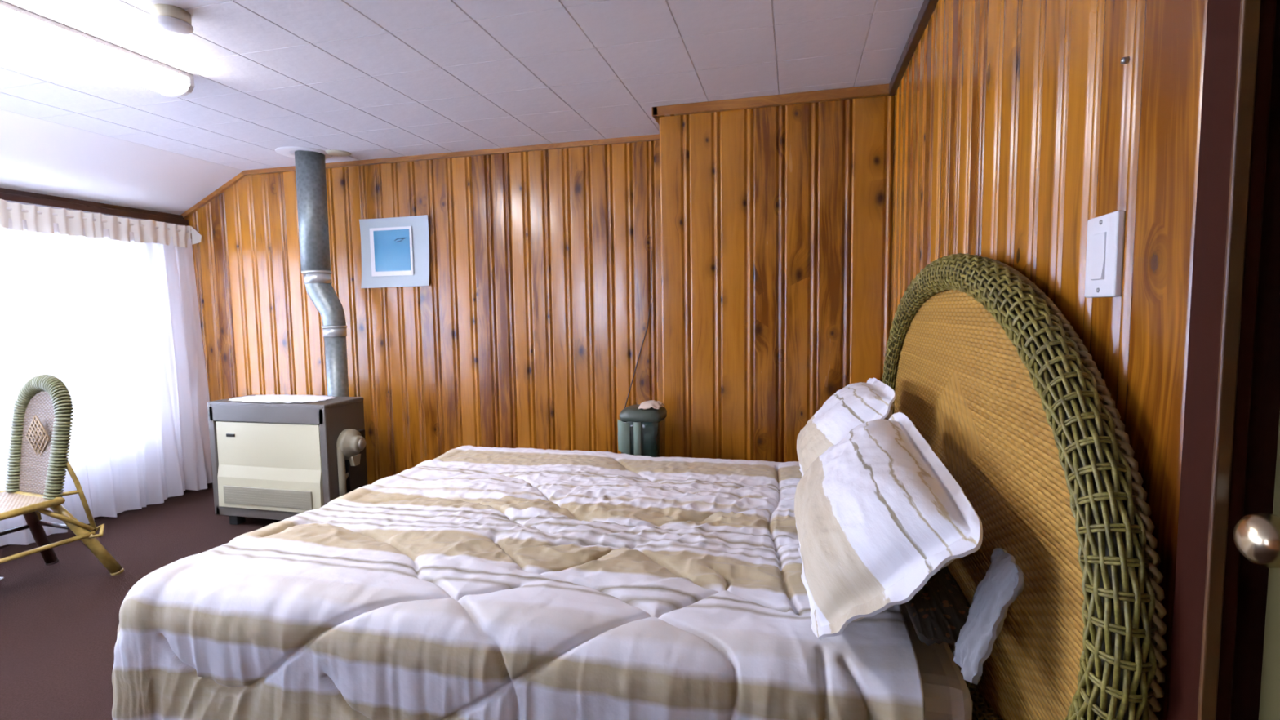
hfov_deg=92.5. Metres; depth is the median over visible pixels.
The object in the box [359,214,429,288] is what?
picture
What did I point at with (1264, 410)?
door
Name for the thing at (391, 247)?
print
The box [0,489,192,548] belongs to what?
baseboard
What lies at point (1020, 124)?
wall
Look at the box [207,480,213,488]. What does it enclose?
baseboard
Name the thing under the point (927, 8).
trim
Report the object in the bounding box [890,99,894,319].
wall
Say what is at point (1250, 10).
trim
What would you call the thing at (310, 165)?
pipe
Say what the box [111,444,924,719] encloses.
comforter
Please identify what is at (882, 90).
trim
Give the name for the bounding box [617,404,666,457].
bin
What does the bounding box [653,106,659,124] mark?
trim
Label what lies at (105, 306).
curtain
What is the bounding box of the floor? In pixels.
[0,488,282,719]
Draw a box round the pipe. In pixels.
[275,146,351,396]
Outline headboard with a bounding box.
[882,253,1167,719]
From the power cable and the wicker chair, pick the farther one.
the power cable
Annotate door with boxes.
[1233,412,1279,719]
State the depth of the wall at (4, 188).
3.71 m
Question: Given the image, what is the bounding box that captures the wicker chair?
[0,373,124,575]
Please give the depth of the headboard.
0.98 m
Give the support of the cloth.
on the bin
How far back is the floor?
2.75 m
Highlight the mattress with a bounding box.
[900,603,972,719]
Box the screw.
[1120,56,1129,64]
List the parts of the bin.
lid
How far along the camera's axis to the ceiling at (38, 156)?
3.57 m
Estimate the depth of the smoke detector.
1.98 m
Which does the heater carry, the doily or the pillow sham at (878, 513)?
the doily
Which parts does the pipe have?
ceiling plate, patch plate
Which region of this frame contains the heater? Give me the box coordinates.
[207,394,367,524]
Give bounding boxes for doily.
[228,394,335,403]
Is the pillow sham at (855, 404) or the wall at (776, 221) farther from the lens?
the wall at (776, 221)
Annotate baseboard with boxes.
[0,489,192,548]
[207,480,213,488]
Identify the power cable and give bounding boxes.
[621,250,652,453]
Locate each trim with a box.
[0,187,188,225]
[180,133,659,218]
[651,83,894,117]
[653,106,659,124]
[888,0,938,95]
[1167,0,1276,719]
[1197,0,1261,719]
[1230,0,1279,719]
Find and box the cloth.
[638,400,664,409]
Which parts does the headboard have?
woven panel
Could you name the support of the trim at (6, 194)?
attached to the wall at (4, 188)
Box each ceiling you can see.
[0,0,924,170]
[0,109,243,214]
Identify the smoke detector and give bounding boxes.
[147,4,193,34]
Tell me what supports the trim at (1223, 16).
attached to the wall
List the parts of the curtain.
rod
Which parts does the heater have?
panel, blower spout, blower knob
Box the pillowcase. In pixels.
[952,547,1024,684]
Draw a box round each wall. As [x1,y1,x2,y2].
[4,187,184,226]
[184,140,662,484]
[659,94,894,462]
[890,0,1207,719]
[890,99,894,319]
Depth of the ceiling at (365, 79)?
2.49 m
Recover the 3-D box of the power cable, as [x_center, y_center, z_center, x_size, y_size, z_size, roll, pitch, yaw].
[-0.021,0.160,3.628,0.208,1.596,0.033,0,5,14]
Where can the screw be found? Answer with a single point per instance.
(1124, 60)
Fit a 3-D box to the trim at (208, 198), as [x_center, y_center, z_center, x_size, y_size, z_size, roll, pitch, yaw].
[-1.530,-1.143,3.919,3.582,0.300,0.024,0,5,14]
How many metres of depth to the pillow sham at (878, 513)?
1.11 m
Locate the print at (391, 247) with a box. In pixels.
[373,229,410,271]
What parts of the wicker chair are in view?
seat, seat rail, backrest, leg, leg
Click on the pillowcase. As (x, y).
(1003, 581)
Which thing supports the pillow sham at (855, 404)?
on the comforter
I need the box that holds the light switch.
[1084,210,1125,297]
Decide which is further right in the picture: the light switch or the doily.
the light switch
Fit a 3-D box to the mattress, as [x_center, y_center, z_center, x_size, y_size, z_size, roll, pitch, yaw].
[-0.100,0.811,2.005,1.810,0.567,1.405,0,5,14]
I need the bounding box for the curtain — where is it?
[0,199,212,546]
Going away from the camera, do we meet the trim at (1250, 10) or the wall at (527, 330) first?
the trim at (1250, 10)
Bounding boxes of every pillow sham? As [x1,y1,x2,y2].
[794,412,982,639]
[796,377,896,477]
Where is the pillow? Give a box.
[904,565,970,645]
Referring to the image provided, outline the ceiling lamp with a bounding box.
[0,0,194,97]

